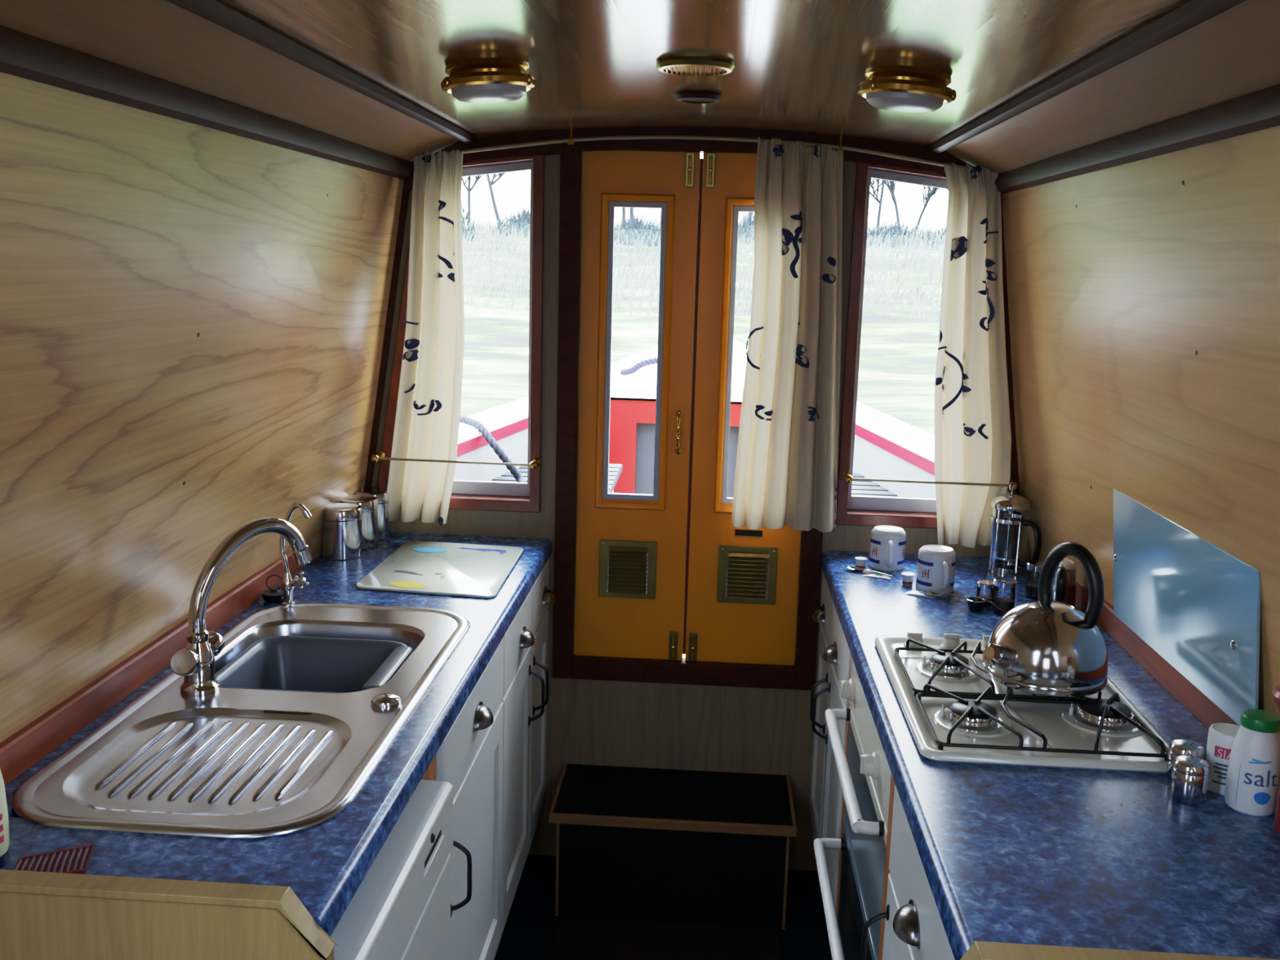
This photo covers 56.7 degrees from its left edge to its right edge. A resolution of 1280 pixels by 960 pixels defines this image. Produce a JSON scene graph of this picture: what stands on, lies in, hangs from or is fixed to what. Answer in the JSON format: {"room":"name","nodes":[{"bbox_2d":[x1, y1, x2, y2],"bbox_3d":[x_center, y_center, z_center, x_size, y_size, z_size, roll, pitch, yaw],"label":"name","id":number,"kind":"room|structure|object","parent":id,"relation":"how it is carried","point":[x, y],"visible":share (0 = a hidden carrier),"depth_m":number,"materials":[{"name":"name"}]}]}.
{"room":"ship interior","nodes":[
{"label":"ship interior","id":0,"kind":"room"},
{"bbox_2d":[0,71,404,742],"bbox_3d":[-0.737,0.413,1.071,0.175,1.625,3.530,2,10,3],"label":"wall","id":1,"kind":"structure","parent":0,"point":[193,317],"depth_m":1.62,"materials":[{"name":"brown wood"}]},
{"bbox_2d":[0,869,339,959],"bbox_3d":[-0.554,0.702,1.208,0.507,0.636,0.028,2,10,3],"label":"end panel","id":2,"kind":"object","parent":1,"relation":"attached to","point":[44,915],"depth_m":1.15,"materials":[{"name":"beige wood"}]},
{"bbox_2d":[0,25,413,180],"bbox_3d":[-0.619,-0.371,0.899,0.022,0.044,3.488,2,10,3],"label":"trim","id":3,"kind":"structure","parent":1,"relation":"attached to","point":[22,55],"depth_m":1.44,"materials":[{"name":"brown wood"}]},
{"bbox_2d":[0,0,459,163],"bbox_3d":[-0.564,-0.419,0.908,0.155,0.092,3.530,2,10,3],"label":"ceiling","id":4,"kind":"structure","parent":0,"point":[162,39],"depth_m":1.46,"materials":[{"name":"brown wood"}]},
{"bbox_2d":[493,854,831,959],"bbox_3d":[-0.029,1.254,1.177,1.700,0.030,3.530,2,10,3],"label":"floor","id":5,"kind":"structure","parent":0,"point":[530,928],"depth_m":2.62,"materials":[{"name":"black carpet"}]},
{"bbox_2d":[291,779,453,959],"bbox_3d":[-0.530,0.779,1.500,0.506,0.700,0.468,2,10,3],"label":"fridge","id":6,"kind":"object","parent":5,"relation":"on","point":[400,909],"visible":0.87,"depth_m":1.45,"materials":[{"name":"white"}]},
{"bbox_2d":[421,754,435,780],"bbox_3d":[-0.534,0.735,1.755,0.464,0.754,0.040,2,10,3],"label":"filler panel","id":7,"kind":"object","parent":5,"relation":"on","point":[430,773],"visible":0.02,"depth_m":1.67,"materials":[{"name":"brown wood"}]},
{"bbox_2d":[435,637,503,959],"bbox_3d":[-0.497,0.690,2.014,0.514,0.752,0.484,2,10,3],"label":"base unit","id":8,"kind":"object","parent":5,"relation":"on","point":[469,757],"visible":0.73,"depth_m":2.00,"materials":[{"name":"white wood"}]},
{"bbox_2d":[502,557,555,933],"bbox_3d":[-0.462,0.592,2.546,0.514,0.754,0.597,2,10,3],"label":"base unit","id":9,"kind":"object","parent":5,"relation":"on","point":[525,700],"visible":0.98,"depth_m":2.49,"materials":[{"name":"white wood"}]},
{"bbox_2d":[0,532,552,937],"bbox_3d":[-0.501,0.291,1.972,0.490,0.040,1.624,2,10,3],"label":"countertop","id":10,"kind":"structure","parent":9,"relation":"on","point":[325,864],"depth_m":1.40,"materials":[{"name":"laminate"}]},
{"bbox_2d":[0,768,10,868],"bbox_3d":[-0.687,0.318,1.220,0.062,0.169,0.061,2,10,3],"label":"detergent bottle","id":11,"kind":"object","parent":10,"relation":"on","point":[5,855],"visible":1,"depth_m":1.23,"materials":[{"name":"beige plastic"}]},
{"bbox_2d":[0,813,4,843],"bbox_3d":[-0.661,0.360,1.214,0.002,0.031,0.020,7,12,26],"label":"print","id":12,"kind":"object","parent":11,"relation":"on","point":[2,815],"depth_m":1.22,"materials":[{"name":"pink"}]},
{"bbox_2d":[13,844,93,874],"bbox_3d":[-0.611,0.400,1.231,0.082,0.009,0.054,-4,12,-27],"label":"cloth","id":13,"kind":"object","parent":10,"relation":"on","point":[76,860],"visible":0.69,"depth_m":1.23,"materials":[{"name":"red fabric"}]},
{"bbox_2d":[0,552,302,786],"bbox_3d":[-0.744,0.279,1.757,0.021,0.049,1.365,2,10,3],"label":"upstand","id":14,"kind":"object","parent":10,"relation":"on","point":[25,748],"visible":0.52,"depth_m":1.67,"materials":[{"name":"red wood"}]},
{"bbox_2d":[12,602,470,838],"bbox_3d":[-0.520,0.379,1.756,0.399,0.166,0.880,2,10,3],"label":"sink","id":15,"kind":"object","parent":10,"relation":"in","point":[224,762],"visible":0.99,"depth_m":1.55,"materials":[{"name":"metal"}]},
{"bbox_2d":[170,516,311,695],"bbox_3d":[-0.607,0.179,1.778,0.077,0.238,0.258,7,12,29],"label":"mixer tap","id":16,"kind":"object","parent":15,"relation":"on","point":[196,662],"visible":1,"depth_m":1.72,"materials":[{"name":"silver metal"}]},
{"bbox_2d":[170,628,224,695],"bbox_3d":[-0.644,0.262,1.729,0.054,0.090,0.118,2,10,3],"label":"tap","id":17,"kind":"object","parent":16,"relation":"on","point":[196,662],"depth_m":1.71,"materials":[{"name":"silver metal"}]},
{"bbox_2d":[214,635,413,693],"bbox_3d":[-0.518,0.360,1.895,0.270,0.146,0.260,2,10,3],"label":"bowl","id":18,"kind":"object","parent":15,"relation":"in","point":[275,663],"visible":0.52,"depth_m":1.99,"materials":[{"name":"grey plastic"}]},
{"bbox_2d":[214,619,425,682],"bbox_3d":[-0.525,0.354,1.923,0.306,0.154,0.343,2,10,3],"label":"basin","id":19,"kind":"object","parent":15,"relation":"in","point":[411,633],"depth_m":2.07,"materials":[{"name":"metal"}]},
{"bbox_2d":[261,574,283,603],"bbox_3d":[-0.678,0.200,2.199,0.048,0.049,0.048,2,10,3],"label":"plug","id":20,"kind":"object","parent":10,"relation":"on","point":[274,595],"visible":0.91,"depth_m":2.19,"materials":[{"name":"black plastic"}]},
{"bbox_2d":[279,502,311,604],"bbox_3d":[-0.628,0.136,2.160,0.061,0.191,0.030,3,11,10],"label":"tap","id":21,"kind":"object","parent":10,"relation":"attached to","point":[287,584],"visible":0.95,"depth_m":2.16,"materials":[{"name":"silver metal"}]},
{"bbox_2d":[280,573,297,604],"bbox_3d":[-0.642,0.199,2.177,0.036,0.060,0.026,2,10,3],"label":"tap","id":22,"kind":"object","parent":21,"relation":"on","point":[287,584],"depth_m":2.17,"materials":[{"name":"silver metal"}]},
{"bbox_2d":[321,502,362,559],"bbox_3d":[-0.637,0.109,2.534,0.087,0.108,0.087,2,10,3],"label":"canister","id":23,"kind":"object","parent":10,"relation":"on","point":[341,531],"visible":0.94,"depth_m":2.50,"materials":[{"name":"silver metal"}]},
{"bbox_2d":[339,494,377,549],"bbox_3d":[-0.624,0.092,2.627,0.087,0.108,0.087,2,10,3],"label":"canister","id":24,"kind":"object","parent":10,"relation":"on","point":[369,504],"visible":0.62,"depth_m":2.60,"materials":[{"name":"silver metal"}]},
{"bbox_2d":[354,487,391,540],"bbox_3d":[-0.611,0.076,2.716,0.087,0.108,0.087,2,10,3],"label":"canister","id":25,"kind":"object","parent":10,"relation":"on","point":[384,525],"visible":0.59,"depth_m":2.69,"materials":[{"name":"silver metal"}]},
{"bbox_2d":[356,540,523,598],"bbox_3d":[-0.403,0.180,2.463,0.280,0.006,0.416,2,10,3],"label":"chopping board","id":26,"kind":"object","parent":10,"relation":"on","point":[416,566],"visible":1,"depth_m":2.43,"materials":[{"name":"white glass"}]},
{"bbox_2d":[393,569,422,575],"bbox_3d":[-0.467,0.187,2.397,0.064,0.001,0.034,2,10,3],"label":"picture","id":27,"kind":"object","parent":26,"relation":"on","point":[397,571],"depth_m":2.40},
{"bbox_2d":[390,582,426,587],"bbox_3d":[-0.452,0.204,2.309,0.075,0.001,0.040,2,10,3],"label":"picture","id":28,"kind":"object","parent":26,"relation":"on","point":[406,584],"depth_m":2.31},
{"bbox_2d":[412,546,446,552],"bbox_3d":[-0.460,0.152,2.589,0.079,0.001,0.043,2,10,3],"label":"picture","id":29,"kind":"object","parent":26,"relation":"on","point":[420,548],"depth_m":2.59},
{"bbox_2d":[459,547,506,554],"bbox_3d":[-0.347,0.155,2.592,0.112,0.001,0.047,2,10,3],"label":"picture","id":30,"kind":"object","parent":26,"relation":"on","point":[501,551],"depth_m":2.60},
{"bbox_2d":[548,917,782,959],"bbox_3d":[0.049,1.014,2.384,0.485,0.010,0.435,2,10,3],"label":"doormat","id":31,"kind":"object","parent":5,"relation":"on","point":[575,939],"visible":1,"depth_m":2.52,"materials":[{"name":"black carpet"}]},
{"bbox_2d":[548,763,796,929],"bbox_3d":[0.075,0.834,2.720,0.537,0.244,0.272,2,10,3],"label":"step","id":32,"kind":"structure","parent":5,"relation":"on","point":[638,843],"depth_m":2.61,"materials":[{"name":"carpet"}]},
{"bbox_2d":[808,572,851,908],"bbox_3d":[0.612,0.632,2.490,0.514,0.754,0.583,2,10,3],"label":"base unit","id":33,"kind":"object","parent":5,"relation":"on","point":[834,655],"visible":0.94,"depth_m":2.47,"materials":[{"name":"white wood"}]},
{"bbox_2d":[835,656,852,917],"bbox_3d":[0.608,0.686,2.192,0.472,0.754,0.017,2,10,3],"label":"filler panel","id":34,"kind":"object","parent":5,"relation":"on","point":[848,722],"visible":0.02,"depth_m":2.20,"materials":[{"name":"brown wood"}]},
{"bbox_2d":[813,658,891,959],"bbox_3d":[0.564,0.719,1.934,0.528,0.722,0.500,2,10,3],"label":"oven","id":35,"kind":"object","parent":5,"relation":"on","point":[864,776],"visible":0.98,"depth_m":1.91,"materials":[{"name":"white metal"}]},
{"bbox_2d":[878,773,894,959],"bbox_3d":[0.573,0.780,1.675,0.475,0.754,0.027,2,10,3],"label":"filler panel","id":36,"kind":"object","parent":5,"relation":"on","point":[886,871],"visible":0.02,"depth_m":1.64,"materials":[{"name":"brown wood"}]},
{"bbox_2d":[860,783,955,959],"bbox_3d":[0.539,0.832,1.388,0.514,0.754,0.558,2,10,3],"label":"base unit","id":37,"kind":"object","parent":5,"relation":"on","point":[914,929],"visible":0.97,"depth_m":1.45,"materials":[{"name":"white wood"}]},
{"bbox_2d":[821,550,1279,959],"bbox_3d":[0.604,0.341,1.870,0.490,0.040,1.700,2,10,3],"label":"countertop","id":38,"kind":"structure","parent":37,"relation":"on","point":[1083,858],"depth_m":1.37,"materials":[{"name":"laminate"}]},
{"bbox_2d":[854,556,867,569],"bbox_3d":[0.476,0.180,2.554,0.027,0.023,0.027,2,10,3],"label":"pot","id":39,"kind":"object","parent":38,"relation":"on","point":[860,562],"visible":0.98,"depth_m":2.55,"materials":[{"name":"white plastic"}]},
{"bbox_2d":[862,573,891,579],"bbox_3d":[0.498,0.201,2.491,0.058,0.004,0.022,6,11,21],"label":"sachet","id":40,"kind":"object","parent":38,"relation":"on","point":[874,575],"visible":1,"depth_m":2.49,"materials":[{"name":"white paper"}]},
{"bbox_2d":[868,525,906,570],"bbox_3d":[0.532,0.148,2.565,0.076,0.084,0.095,9,13,36],"label":"mug","id":41,"kind":"object","parent":38,"relation":"on","point":[887,543],"visible":1,"depth_m":2.54,"materials":[{"name":"white ceramic"}]},
{"bbox_2d":[901,572,915,585],"bbox_3d":[0.550,0.204,2.435,0.027,0.023,0.027,2,10,3],"label":"pot","id":42,"kind":"object","parent":38,"relation":"on","point":[908,577],"visible":1,"depth_m":2.43,"materials":[{"name":"white plastic"}]},
{"bbox_2d":[904,590,936,598],"bbox_3d":[0.560,0.226,2.360,0.060,0.006,0.024,7,12,25],"label":"sachet","id":43,"kind":"object","parent":38,"relation":"on","point":[921,593],"visible":1,"depth_m":2.35,"materials":[{"name":"white paper"}]},
{"bbox_2d":[915,544,955,593],"bbox_3d":[0.606,0.181,2.396,0.076,0.084,0.095,-7,13,-38],"label":"mug","id":44,"kind":"object","parent":38,"relation":"on","point":[935,568],"visible":1,"depth_m":2.37,"materials":[{"name":"white ceramic"}]},
{"bbox_2d":[976,580,993,606],"bbox_3d":[0.669,0.220,2.297,0.033,0.045,0.032,2,10,3],"label":"spice jar","id":45,"kind":"object","parent":38,"relation":"on","point":[980,584],"visible":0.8,"depth_m":2.29,"materials":[{"name":"clear glass"}]},
{"bbox_2d":[965,596,1006,613],"bbox_3d":[0.654,0.241,2.253,0.036,0.021,0.077,-6,13,-37],"label":"scoop","id":46,"kind":"object","parent":38,"relation":"on","point":[975,603],"visible":1,"depth_m":2.26,"materials":[{"name":"black plastic"}]},
{"bbox_2d":[967,597,984,611],"bbox_3d":[0.642,0.238,2.269,0.033,0.020,0.033,2,10,3],"label":"cup","id":47,"kind":"object","parent":46,"relation":"on","point":[975,604],"depth_m":2.26,"materials":[{"name":"black plastic"}]},
{"bbox_2d":[991,577,1017,613],"bbox_3d":[0.695,0.219,2.260,0.043,0.061,0.043,2,10,3],"label":"spice jar","id":48,"kind":"object","parent":38,"relation":"on","point":[1006,604],"visible":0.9,"depth_m":2.25,"materials":[{"name":"clear glass"}]},
{"bbox_2d":[986,484,1041,574],"bbox_3d":[0.812,0.104,2.551,0.117,0.191,0.082,8,12,29],"label":"cafetiere","id":49,"kind":"object","parent":38,"relation":"on","point":[1011,502],"visible":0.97,"depth_m":2.54,"materials":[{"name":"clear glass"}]},
{"bbox_2d":[994,489,1018,561],"bbox_3d":[0.817,0.102,2.638,0.049,0.163,0.049,2,10,3],"label":"glass beaker","id":50,"kind":"object","parent":49,"relation":"in","point":[1008,491],"visible":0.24,"depth_m":2.65,"materials":[{"name":"clear glass"}]},
{"bbox_2d":[874,631,1169,773],"bbox_3d":[0.563,0.315,1.797,0.349,0.034,0.512,2,10,3],"label":"gas hob","id":51,"kind":"object","parent":38,"relation":"in","point":[953,711],"visible":0.72,"depth_m":1.68,"materials":[{"name":"metal"}]},
{"bbox_2d":[982,542,1107,697],"bbox_3d":[0.615,0.196,1.774,0.177,0.212,0.182,6,11,20],"label":"kettle","id":52,"kind":"object","parent":51,"relation":"on","point":[1044,646],"visible":1,"depth_m":1.73,"materials":[{"name":"silver metal"}]},
{"bbox_2d":[1024,560,1043,599],"bbox_3d":[0.788,0.199,2.362,0.040,0.069,0.040,2,10,3],"label":"spice jar","id":53,"kind":"object","parent":38,"relation":"on","point":[1031,588],"visible":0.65,"depth_m":2.35,"materials":[{"name":"clear glass"}]},
{"bbox_2d":[1037,557,1076,608],"bbox_3d":[0.809,0.194,2.275,0.071,0.114,0.108,2,10,3],"label":"coffee pot","id":54,"kind":"object","parent":38,"relation":"on","point":[1064,585],"visible":0.56,"depth_m":2.26,"materials":[{"name":"silver metal"}]},
{"bbox_2d":[1075,580,1239,729],"bbox_3d":[0.824,0.335,1.692,0.021,0.049,1.420,2,10,3],"label":"upstand","id":55,"kind":"object","parent":38,"relation":"on","point":[1188,695],"visible":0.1,"depth_m":1.89,"materials":[{"name":"red wood"}]},
{"bbox_2d":[1165,738,1204,782],"bbox_3d":[0.699,0.361,1.519,0.042,0.052,0.042,2,10,3],"label":"shaker","id":56,"kind":"object","parent":38,"relation":"on","point":[1178,747],"visible":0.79,"depth_m":1.51,"materials":[{"name":"silver metal"}]},
{"bbox_2d":[1168,755,1210,805],"bbox_3d":[0.681,0.370,1.467,0.042,0.052,0.042,2,10,3],"label":"shaker","id":57,"kind":"object","parent":38,"relation":"on","point":[1190,775],"visible":1,"depth_m":1.45,"materials":[{"name":"silver metal"}]},
{"bbox_2d":[1204,723,1239,795],"bbox_3d":[0.743,0.353,1.498,0.050,0.079,0.051,2,10,3],"label":"drum","id":58,"kind":"object","parent":38,"relation":"on","point":[1221,736],"visible":0.62,"depth_m":1.49,"materials":[{"name":"white plastic"}]},
{"bbox_2d":[1224,708,1279,816],"bbox_3d":[0.749,0.342,1.441,0.058,0.120,0.059,2,10,3],"label":"bottle","id":59,"kind":"object","parent":38,"relation":"on","point":[1252,783],"visible":0.98,"depth_m":1.42,"materials":[{"name":"white plastic"}]},
{"bbox_2d":[1272,684,1279,833],"bbox_3d":[0.763,0.308,1.373,0.067,0.214,0.067,2,10,3],"label":"pepper mill","id":60,"kind":"object","parent":38,"relation":"on","point":[1276,692],"visible":1,"depth_m":1.39,"materials":[{"name":"red wood"}]},
{"bbox_2d":[371,154,1016,871],"bbox_3d":[0.109,0.067,2.734,1.600,1.750,0.030,2,10,3],"label":"wall","id":61,"kind":"structure","parent":0,"point":[598,722],"depth_m":2.80,"materials":[{"name":"grey wood"}]},
{"bbox_2d":[166,0,476,144],"bbox_3d":[-0.485,-0.429,0.879,0.032,0.015,3.488,2,10,3],"label":"trim","id":62,"kind":"structure","parent":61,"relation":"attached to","point":[212,11],"depth_m":1.53,"materials":[{"name":"brown wood"}]},
{"bbox_2d":[364,180,409,487],"bbox_3d":[-0.581,-0.276,2.695,0.132,0.850,0.014,2,10,3],"label":"trim","id":63,"kind":"structure","parent":61,"relation":"attached to","point":[405,197],"depth_m":2.68,"materials":[{"name":"brown wood"}]},
{"bbox_2d":[371,155,545,512],"bbox_3d":[-0.412,-0.332,2.665,0.388,0.814,0.123,2,10,3],"label":"window","id":64,"kind":"structure","parent":61,"relation":"in","point":[465,495],"depth_m":2.68,"materials":[{"name":"brown wood"}]},
{"bbox_2d":[573,150,702,660],"bbox_3d":[-0.009,-0.149,2.693,0.263,1.159,0.059,2,10,3],"label":"door","id":65,"kind":"structure","parent":61,"relation":"in","point":[632,558],"depth_m":2.70,"materials":[{"name":"paint"}]},
{"bbox_2d":[598,539,657,599],"bbox_3d":[-0.029,0.208,2.754,0.132,0.136,0.007,2,10,3],"label":"vent grille","id":66,"kind":"object","parent":65,"relation":"attached to","point":[628,568],"depth_m":2.75,"materials":[{"name":"gold metal"}]},
{"bbox_2d":[405,125,973,191],"bbox_3d":[0.128,-0.687,2.570,1.286,0.151,0.020,2,10,3],"label":"trim","id":67,"kind":"structure","parent":61,"relation":"attached to","point":[913,150],"depth_m":2.55,"materials":[{"name":"brown wood"}]},
{"bbox_2d":[552,149,844,690],"bbox_3d":[0.118,-0.129,2.689,0.612,1.228,0.048,2,10,3],"label":"trim","id":68,"kind":"structure","parent":61,"relation":"attached to","point":[801,676],"depth_m":2.73,"materials":[{"name":"brown wood"}]},
{"bbox_2d":[684,151,800,666],"bbox_3d":[0.250,-0.140,2.682,0.255,1.159,0.051,2,10,3],"label":"door","id":69,"kind":"structure","parent":61,"relation":"in","point":[743,589],"depth_m":2.72,"materials":[{"name":"paint"}]},
{"bbox_2d":[716,545,777,604],"bbox_3d":[0.248,0.220,2.738,0.134,0.135,0.007,2,10,3],"label":"vent grille","id":70,"kind":"object","parent":69,"relation":"attached to","point":[747,575],"depth_m":2.73,"materials":[{"name":"gold metal"}]},
{"bbox_2d":[835,161,1017,531],"bbox_3d":[0.648,-0.291,2.603,0.387,0.814,0.123,2,10,3],"label":"window","id":71,"kind":"structure","parent":61,"relation":"in","point":[851,510],"depth_m":2.64,"materials":[{"name":"brown wood"}]},
{"bbox_2d":[1000,194,1021,551],"bbox_3d":[0.813,-0.222,2.613,0.132,0.850,0.014,2,10,3],"label":"trim","id":72,"kind":"structure","parent":61,"relation":"attached to","point":[1014,466],"depth_m":2.60,"materials":[{"name":"brown wood"}]},
{"bbox_2d":[928,0,1246,154],"bbox_3d":[0.516,-0.391,0.820,0.032,0.015,3.488,2,10,3],"label":"trim","id":73,"kind":"structure","parent":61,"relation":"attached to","point":[1193,13],"depth_m":1.40,"materials":[{"name":"brown wood"}]},
{"bbox_2d":[215,0,1191,146],"bbox_3d":[0.018,-0.448,0.864,1.010,0.052,3.530,2,10,3],"label":"ceiling","id":74,"kind":"structure","parent":0,"point":[800,65],"depth_m":1.56,"materials":[{"name":"brown wood"}]},
{"bbox_2d":[440,57,536,103],"bbox_3d":[-0.223,-0.587,1.747,0.140,0.057,0.142,2,10,3],"label":"ceiling lamp","id":75,"kind":"object","parent":74,"relation":"attached to","point":[476,80],"visible":1,"depth_m":1.70,"materials":[{"name":"gold metal"}]},
{"bbox_2d":[656,56,734,75],"bbox_3d":[0.081,-0.607,1.743,0.116,0.012,0.116,2,10,3],"label":"ceiling vent","id":76,"kind":"object","parent":74,"relation":"in","point":[677,65],"visible":1,"depth_m":1.71,"materials":[{"name":"gold metal"}]},
{"bbox_2d":[674,89,721,103],"bbox_3d":[0.101,-0.664,2.057,0.082,0.013,0.082,2,10,3],"label":"ceiling rose","id":77,"kind":"object","parent":74,"relation":"attached to","point":[694,96],"visible":1,"depth_m":2.03,"materials":[{"name":"brown wood"}]},
{"bbox_2d":[409,127,991,173],"bbox_3d":[0.132,-0.708,2.532,1.271,0.082,0.017,2,10,3],"label":"pole","id":78,"kind":"object","parent":74,"relation":"attached to","point":[571,141],"visible":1,"depth_m":2.53,"materials":[{"name":"beige"}]},
{"bbox_2d":[386,149,464,525],"bbox_3d":[-0.478,-0.311,2.644,0.186,0.833,0.056,2,10,3],"label":"curtain","id":79,"kind":"object","parent":78,"relation":"hanging from","point":[427,424],"visible":1,"depth_m":2.64,"materials":[{"name":"beige fabric"}]},
{"bbox_2d":[731,137,844,532],"bbox_3d":[0.336,-0.307,2.590,0.236,0.851,0.047,2,10,1],"label":"curtain","id":80,"kind":"object","parent":78,"relation":"hanging from","point":[786,467],"visible":1,"depth_m":2.58,"materials":[{"name":"beige fabric"}]},
{"bbox_2d":[934,162,1011,547],"bbox_3d":[0.728,-0.262,2.574,0.193,0.827,0.053,2,10,3],"label":"curtain","id":81,"kind":"object","parent":78,"relation":"hanging from","point":[973,434],"visible":0.98,"depth_m":2.57,"materials":[{"name":"beige fabric"}]},
{"bbox_2d":[857,65,956,112],"bbox_3d":[0.383,-0.562,1.711,0.140,0.058,0.142,2,10,3],"label":"ceiling lamp","id":82,"kind":"object","parent":74,"relation":"attached to","point":[898,88],"visible":1,"depth_m":1.67,"materials":[{"name":"gold metal"}]},
{"bbox_2d":[945,0,1279,174],"bbox_3d":[0.598,-0.374,0.839,0.155,0.092,3.530,2,10,3],"label":"ceiling","id":83,"kind":"structure","parent":0,"point":[1234,53],"depth_m":1.47,"materials":[{"name":"brown wood"}]},
{"bbox_2d":[1001,125,1279,735],"bbox_3d":[0.724,0.469,0.984,0.175,1.625,3.530,2,10,3],"label":"wall","id":84,"kind":"structure","parent":0,"point":[1144,295],"depth_m":1.74,"materials":[{"name":"brown wood"}]},
{"bbox_2d":[960,941,1279,959],"bbox_3d":[0.517,0.742,1.070,0.537,0.666,0.028,2,10,3],"label":"wood trim","id":85,"kind":"structure","parent":84,"relation":"attached to","point":[979,950],"depth_m":1.02,"materials":[{"name":"beige wood"}]},
{"bbox_2d":[995,84,1279,194],"bbox_3d":[0.647,-0.322,0.824,0.022,0.044,3.488,2,10,3],"label":"trim","id":86,"kind":"structure","parent":84,"relation":"attached to","point":[1258,110],"depth_m":1.57,"materials":[{"name":"brown wood"}]},
{"bbox_2d":[1113,488,1261,726],"bbox_3d":[0.808,0.175,1.790,0.026,0.225,0.559,2,10,3],"label":"backsplash","id":87,"kind":"structure","parent":84,"relation":"attached to","point":[1193,602],"depth_m":1.73,"materials":[{"name":"glass"}]},
{"label":"outside","id":88,"kind":"structure","parent":0,"visible":0},
{"bbox_3d":[0.196,0.503,4.494,12.000,0.080,3.260,2,10,3],"label":"water","id":89,"kind":"object","parent":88,"visible":0},
{"bbox_2d":[453,339,936,657],"bbox_3d":[0.203,0.032,4.306,1.774,0.915,3.060,2,10,3],"label":"bow deck","id":90,"kind":"object","parent":89,"relation":"on","point":[886,446],"visible":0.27,"depth_m":3.72,"materials":[{"name":"red"}]},
{"bbox_2d":[459,414,526,482],"bbox_3d":[-0.508,-0.090,3.440,0.447,0.203,0.075,6,11,24],"label":"mooring rope","id":91,"kind":"object","parent":90,"relation":"on","point":[483,430],"visible":0.66,"depth_m":3.38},
{"bbox_2d":[619,357,657,375],"bbox_3d":[0.130,-0.427,4.469,0.412,0.080,0.043,2,10,3],"label":"mooring rope","id":92,"kind":"object","parent":90,"relation":"on","point":[653,361],"visible":0.44,"depth_m":4.46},
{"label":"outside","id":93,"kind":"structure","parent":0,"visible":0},
{"bbox_2d":[460,231,944,435],"bbox_3d":[1.171,-3.061,18.631,32.000,1.528,26.000,2,10,3],"label":"ground","id":94,"kind":"structure","parent":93,"point":[898,355],"depth_m":10.48,"materials":[{"name":"green plant"}]},
{"bbox_2d":[461,203,475,243],"bbox_3d":[-2.729,-3.314,16.147,1.010,1.348,0.682,2,10,3],"label":"bush","id":95,"kind":"object","parent":94,"relation":"on","point":[464,228],"visible":0.05,"depth_m":16.07,"materials":[{"name":"plant"}]},
{"bbox_2d":[462,174,483,231],"bbox_3d":[-2.639,-5.205,17.629,1.421,3.085,0.730,7,12,25],"label":"bare tree","id":96,"kind":"object","parent":94,"relation":"on","point":[477,177],"visible":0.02,"depth_m":17.86,"materials":[{"name":"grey plant"}]},
{"bbox_2d":[486,172,505,226],"bbox_3d":[-2.298,-5.220,16.993,1.895,3.392,1.058,6,11,24],"label":"bare tree","id":97,"kind":"object","parent":94,"relation":"on","point":[492,182],"visible":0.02,"depth_m":17.00,"materials":[{"name":"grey plant"}]},
{"bbox_2d":[488,204,530,237],"bbox_3d":[-1.625,-3.532,16.844,1.069,0.814,0.626,2,10,3],"label":"bush","id":98,"kind":"object","parent":94,"relation":"on","point":[522,220],"visible":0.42,"depth_m":16.70,"materials":[{"name":"plant"}]},
{"bbox_2d":[613,210,661,247],"bbox_3d":[-0.054,-3.374,16.569,1.583,0.811,0.944,2,10,3],"label":"bush","id":99,"kind":"object","parent":94,"relation":"on","point":[642,228],"visible":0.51,"depth_m":16.29,"materials":[{"name":"plant"}]},
{"bbox_2d":[462,214,945,318],"bbox_3d":[0.409,-2.754,14.677,15.686,1.225,6.613,2,10,3],"label":"grass","id":100,"kind":"structure","parent":94,"relation":"on","point":[478,228],"depth_m":13.77,"materials":[{"name":"plant"}]},
{"bbox_2d":[737,211,754,244],"bbox_3d":[1.715,-3.405,16.631,1.399,0.853,0.886,2,10,3],"label":"bush","id":101,"kind":"object","parent":94,"relation":"on","point":[748,228],"visible":0.23,"depth_m":16.42,"materials":[{"name":"plant"}]},
{"bbox_2d":[869,177,885,230],"bbox_3d":[3.428,-4.764,16.936,1.314,2.828,1.044,2,10,3],"label":"bare tree","id":102,"kind":"object","parent":94,"relation":"on","point":[882,184],"visible":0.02,"depth_m":17.11,"materials":[{"name":"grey plant"}]},
{"bbox_2d":[880,179,899,226],"bbox_3d":[3.910,-5.218,18.213,1.082,3.295,1.021,-2,11,-21],"label":"bare tree","id":103,"kind":"object","parent":94,"relation":"on","point":[891,186],"visible":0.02,"depth_m":18.41,"materials":[{"name":"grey plant"}]},
{"bbox_2d":[866,217,944,248],"bbox_3d":[3.579,-3.362,16.759,1.530,0.738,0.954,2,10,3],"label":"bush","id":104,"kind":"object","parent":94,"relation":"on","point":[896,228],"visible":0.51,"depth_m":16.54,"materials":[{"name":"plant"}]},
{"bbox_2d":[915,185,939,231],"bbox_3d":[4.961,-5.022,18.709,1.284,2.806,0.837,10,13,37],"label":"bare tree","id":105,"kind":"object","parent":94,"relation":"on","point":[926,196],"visible":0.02,"depth_m":19.03,"materials":[{"name":"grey plant"}]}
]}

